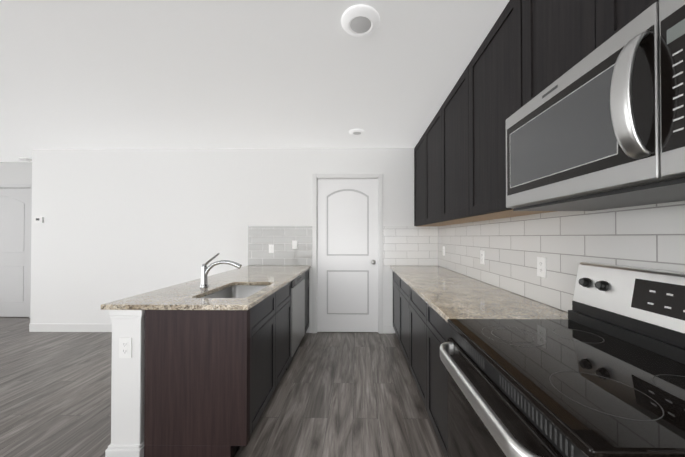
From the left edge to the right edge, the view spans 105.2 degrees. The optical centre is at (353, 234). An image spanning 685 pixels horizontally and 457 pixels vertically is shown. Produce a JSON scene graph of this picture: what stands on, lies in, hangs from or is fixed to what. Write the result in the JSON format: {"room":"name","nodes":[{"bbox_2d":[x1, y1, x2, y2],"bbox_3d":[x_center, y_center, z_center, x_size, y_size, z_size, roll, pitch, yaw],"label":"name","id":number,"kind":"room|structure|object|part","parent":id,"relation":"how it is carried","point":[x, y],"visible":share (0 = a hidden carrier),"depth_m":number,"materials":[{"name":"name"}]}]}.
{"room":"kitchen","nodes":[
{"label":"kitchen","id":0,"kind":"room"},
{"bbox_2d":[0,162,31,183],"bbox_3d":[-5.904,0.088,4.299,3.140,2.520,0.120,0,-1,1],"label":"wall","id":1,"kind":"structure","parent":0,"point":[15,172],"depth_m":4.24,"materials":[{"name":"grey paint"}]},
{"bbox_2d":[0,188,30,316],"bbox_3d":[-5.675,0.293,4.243,0.900,2.092,0.106,0,-1,1],"label":"hall door","id":2,"kind":"structure","parent":1,"relation":"in","point":[14,248],"depth_m":4.26,"materials":[{"name":"grey wood"}]},
{"bbox_2d":[0,184,31,317],"bbox_3d":[-5.674,0.265,4.286,1.032,2.166,0.136,0,-1,1],"label":"door frame","id":3,"kind":"structure","parent":1,"relation":"attached to","point":[15,185],"depth_m":4.22,"materials":[{"name":"grey wood"}]},
{"bbox_2d":[105,310,144,456],"bbox_3d":[-1.309,0.890,2.533,0.200,0.884,2.071,0,-1,1],"label":"wall column","id":4,"kind":"structure","parent":0,"point":[127,402],"depth_m":1.52,"materials":[{"name":"white paint"}]},
{"bbox_2d":[119,338,131,357],"bbox_3d":[-1.323,0.658,1.515,0.072,0.116,0.007,0,-1,1],"label":"outlet","id":5,"kind":"object","parent":4,"relation":"attached to","point":[125,347],"visible":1,"depth_m":1.51,"materials":[{"name":"white plastic"}]},
{"bbox_2d":[30,148,413,332],"bbox_3d":[-1.657,0.082,3.642,5.610,2.520,0.120,0,-1,1],"label":"wall","id":6,"kind":"structure","parent":0,"point":[117,224],"depth_m":3.60,"materials":[{"name":"white paint"}]},
{"bbox_2d":[34,217,43,222],"bbox_3d":[-4.343,-0.198,3.609,0.110,0.080,0.022,0,-1,1],"label":"thermostat","id":7,"kind":"object","parent":6,"relation":"attached to","point":[38,219],"visible":1,"depth_m":3.60,"materials":[{"name":"white plastic"}]},
{"bbox_2d":[29,324,392,333],"bbox_3d":[-3.475,1.288,3.889,8.008,0.112,0.613,0,-1,1],"label":"baseboard","id":8,"kind":"structure","parent":6,"relation":"attached to","point":[387,329],"depth_m":3.59,"materials":[{"name":"white wood"}]},
{"bbox_2d":[317,179,377,331],"bbox_3d":[-0.082,0.287,3.568,0.828,2.092,0.106,0,-1,1],"label":"pantry door","id":9,"kind":"structure","parent":6,"relation":"in","point":[347,301],"depth_m":3.58,"materials":[{"name":"white wood"}]},
{"bbox_2d":[312,174,382,333],"bbox_3d":[-0.082,0.259,3.611,0.960,2.166,0.136,0,-1,1],"label":"door frame","id":10,"kind":"structure","parent":6,"relation":"attached to","point":[316,177],"depth_m":3.55,"materials":[{"name":"white wood"}]},
{"bbox_2d":[0,317,444,456],"bbox_3d":[-3.142,1.348,1.025,8.750,0.060,6.570,0,-1,1],"label":"floor","id":11,"kind":"structure","parent":0,"point":[345,394],"depth_m":2.09,"materials":[{"name":"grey wood"}]},
{"bbox_2d":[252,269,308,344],"bbox_3d":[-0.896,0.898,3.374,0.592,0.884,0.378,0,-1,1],"label":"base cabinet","id":12,"kind":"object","parent":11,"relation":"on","point":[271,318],"depth_m":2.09,"materials":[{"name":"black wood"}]},
{"bbox_2d":[101,266,310,309],"bbox_3d":[-1.025,0.432,2.540,0.861,0.030,2.059,0,-1,1],"label":"countertop","id":13,"kind":"structure","parent":12,"relation":"on","point":[188,295],"depth_m":1.85,"materials":[{"name":"stone"}]},
{"bbox_2d":[200,253,241,287],"bbox_3d":[-1.043,0.279,2.052,0.324,0.267,0.062,0,-1,1],"label":"faucet","id":14,"kind":"object","parent":13,"relation":"on","point":[205,269],"visible":1,"depth_m":2.04,"materials":[{"name":"silver metal"}]},
{"bbox_2d":[202,285,268,297],"bbox_3d":[-0.872,0.549,1.977,0.389,0.211,0.624,0,-1,1],"label":"sink","id":15,"kind":"object","parent":13,"relation":"in","point":[239,291],"visible":0.08,"depth_m":2.28,"materials":[{"name":"silver metal"}]},
{"bbox_2d":[286,272,304,369],"bbox_3d":[-0.895,0.896,2.879,0.594,0.878,0.604,0,-1,1],"label":"dishwasher","id":16,"kind":"object","parent":11,"relation":"on","point":[297,308],"visible":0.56,"depth_m":2.79,"materials":[{"name":"silver metal"}]},
{"bbox_2d":[393,271,396,334],"bbox_3d":[0.832,0.896,3.222,0.620,0.884,0.637,0,-1,1],"label":"base cabinet","id":17,"kind":"object","parent":11,"relation":"on","point":[394,274],"depth_m":3.32,"materials":[{"name":"black wood"}]},
{"bbox_2d":[397,275,404,354],"bbox_3d":[0.824,0.891,2.670,0.620,0.884,0.694,0,-1,1],"label":"base cabinet","id":18,"kind":"object","parent":11,"relation":"on","point":[400,283],"depth_m":2.87,"materials":[{"name":"black wood"}]},
{"bbox_2d":[405,283,420,395],"bbox_3d":[0.817,0.886,2.090,0.620,0.884,0.694,0,-1,1],"label":"base cabinet","id":19,"kind":"object","parent":11,"relation":"on","point":[412,299],"depth_m":2.26,"materials":[{"name":"black wood"}]},
{"bbox_2d":[421,298,451,456],"bbox_3d":[0.809,0.881,1.539,0.620,0.884,0.637,0,-1,1],"label":"base cabinet","id":20,"kind":"object","parent":11,"relation":"on","point":[421,326],"depth_m":1.62,"materials":[{"name":"black wood"}]},
{"bbox_2d":[390,266,567,322],"bbox_3d":[0.803,0.431,2.385,0.654,0.030,2.320,0,-1,1],"label":"countertop","id":21,"kind":"structure","parent":20,"relation":"on","point":[445,294],"depth_m":1.67,"materials":[{"name":"stone"}]},
{"bbox_2d":[440,262,684,456],"bbox_3d":[0.727,0.722,0.840,0.743,1.190,0.757,0,-1,1],"label":"range","id":22,"kind":"object","parent":11,"relation":"on","point":[599,371],"visible":1,"depth_m":0.81,"materials":[{"name":"black glass"}]},
{"bbox_3d":[0.394,0.499,0.847,0.076,0.051,0.631,0,-1,1],"label":"handle","id":23,"kind":"part","parent":22,"relation":"part of","materials":[{"name":"silver metal"}]},
{"bbox_2d":[448,319,684,456],"bbox_3d":[0.722,0.402,0.843,0.580,0.024,0.755,0,-1,1],"label":"cooktop","id":24,"kind":"object","parent":22,"relation":"in","point":[608,393],"depth_m":0.70,"materials":[{"name":"black glass"}]},
{"bbox_2d":[0,0,509,161],"bbox_3d":[-3.142,-1.242,1.048,8.750,0.080,6.570,0,-1,1],"label":"ceiling","id":25,"kind":"structure","parent":0,"point":[157,74],"depth_m":1.92,"materials":[{"name":"white paint"}]},
{"bbox_2d":[19,157,31,161],"bbox_3d":[-5.068,-1.156,4.039,0.130,0.036,0.130,0,-1,1],"label":"smoke detector","id":26,"kind":"object","parent":25,"relation":"attached to","point":[25,159],"visible":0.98,"depth_m":4.01,"materials":[{"name":"white plastic"}]},
{"bbox_2d":[349,129,364,135],"bbox_3d":[0.039,-1.170,3.021,0.184,0.026,0.184,0,-1,1],"label":"recessed light","id":27,"kind":"object","parent":25,"relation":"in","point":[356,132],"visible":0.98,"depth_m":2.99,"materials":[{"name":"white"}]},
{"bbox_2d":[341,4,379,36],"bbox_3d":[0.039,-1.182,1.470,0.216,0.031,0.216,0,-1,1],"label":"recessed light","id":28,"kind":"object","parent":25,"relation":"in","point":[361,20],"visible":1,"depth_m":1.44,"materials":[{"name":"white"}]},
{"bbox_3d":[1.168,0.055,0.679,0.120,2.520,5.970,0,-1,1],"label":"wall","id":29,"kind":"structure","parent":0,"visible":0},
{"bbox_2d":[248,226,311,265],"bbox_3d":[-1.002,0.157,3.568,0.878,0.536,0.008,0,-1,1],"label":"backsplash","id":30,"kind":"structure","parent":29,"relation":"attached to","point":[259,237],"depth_m":3.56,"materials":[{"name":"tile"}]},
{"bbox_2d":[269,244,273,252],"bbox_3d":[-1.121,0.196,3.562,0.072,0.116,0.007,0,-1,1],"label":"electrical outlet","id":31,"kind":"object","parent":30,"relation":"attached to","point":[271,248],"visible":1,"depth_m":3.56,"materials":[{"name":"white plastic"}]},
{"bbox_2d":[292,240,297,248],"bbox_3d":[-0.800,0.141,3.558,0.072,0.116,0.008,0,-1,1],"label":"light switch","id":32,"kind":"object","parent":30,"relation":"attached to","point":[294,244],"visible":1,"depth_m":3.56,"materials":[{"name":"white plastic"}]},
{"bbox_2d":[383,226,435,265],"bbox_3d":[0.768,0.157,3.545,0.740,0.536,0.008,0,-1,1],"label":"backsplash","id":33,"kind":"structure","parent":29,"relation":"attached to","point":[402,245],"depth_m":3.54,"materials":[{"name":"tile"}]},
{"bbox_2d":[422,112,437,223],"bbox_3d":[0.972,-0.648,2.682,0.324,1.062,0.703,0,-1,1],"label":"upper cabinet","id":34,"kind":"object","parent":29,"relation":"attached to","point":[429,138],"depth_m":2.79,"materials":[{"name":"black wood"}]},
{"bbox_2d":[414,137,449,225],"bbox_3d":[0.979,-0.643,3.232,0.324,1.062,0.642,0,-1,1],"label":"upper cabinet","id":35,"kind":"object","parent":29,"relation":"attached to","point":[418,148],"depth_m":3.33,"materials":[{"name":"black wood"}]},
{"bbox_2d":[438,75,483,223],"bbox_3d":[0.964,-0.653,2.102,0.324,1.062,0.705,0,-1,1],"label":"upper cabinet","id":36,"kind":"object","parent":29,"relation":"attached to","point":[450,113],"depth_m":2.19,"materials":[{"name":"black wood"}]},
{"bbox_2d":[462,0,554,219],"bbox_3d":[0.956,-0.658,1.519,0.324,1.062,0.711,0,-1,1],"label":"upper cabinet","id":37,"kind":"object","parent":29,"relation":"attached to","point":[527,51],"depth_m":1.51,"materials":[{"name":"black wood"}]},
{"bbox_2d":[530,0,569,99],"bbox_3d":[0.949,-0.870,1.008,0.324,0.648,0.439,0,-1,1],"label":"upper cabinet","id":38,"kind":"object","parent":29,"relation":"attached to","point":[549,19],"depth_m":1.07,"materials":[{"name":"black wood"}]},
{"bbox_2d":[506,0,684,210],"bbox_3d":[0.871,-0.327,0.847,0.460,0.432,0.754,0,-1,1],"label":"microwave","id":39,"kind":"object","parent":38,"relation":"attached to","point":[601,127],"visible":1,"depth_m":0.73,"materials":[{"name":"silver metal"}]},
{"bbox_3d":[0.671,-0.335,0.634,0.065,0.301,0.046,0,-1,1],"label":"handle","id":40,"kind":"part","parent":39,"relation":"part of","materials":[{"name":"silver metal"}]},
{"bbox_3d":[0.700,-0.336,0.550,0.002,0.300,0.092,0,-1,1],"label":"panel","id":41,"kind":"part","parent":39,"relation":"part of","materials":[{"name":"black glass"}]},
{"bbox_2d":[436,201,684,311],"bbox_3d":[1.114,0.138,1.419,0.008,0.536,4.250,0,-1,1],"label":"backsplash","id":42,"kind":"structure","parent":29,"relation":"attached to","point":[565,244],"depth_m":1.41,"materials":[{"name":"tile"}]},
{"bbox_2d":[480,250,484,263],"bbox_3d":[1.118,0.200,2.274,0.007,0.116,0.072,0,-1,1],"label":"electrical outlet","id":43,"kind":"object","parent":42,"relation":"attached to","point":[482,257],"visible":1,"depth_m":2.27,"materials":[{"name":"white plastic"}]},
{"bbox_2d":[537,257,545,277],"bbox_3d":[1.108,0.193,1.544,0.007,0.116,0.072,0,-1,1],"label":"electrical outlet","id":44,"kind":"object","parent":42,"relation":"attached to","point":[541,266],"visible":1,"depth_m":1.54,"materials":[{"name":"white plastic"}]},
{"bbox_2d":[570,0,658,68],"bbox_3d":[0.945,-0.873,0.693,0.324,0.648,0.438,0,-1,1],"label":"upper cabinet","id":45,"kind":"object","parent":29,"relation":"attached to","point":[592,22],"depth_m":0.85,"materials":[{"name":"black wood"}]}
]}

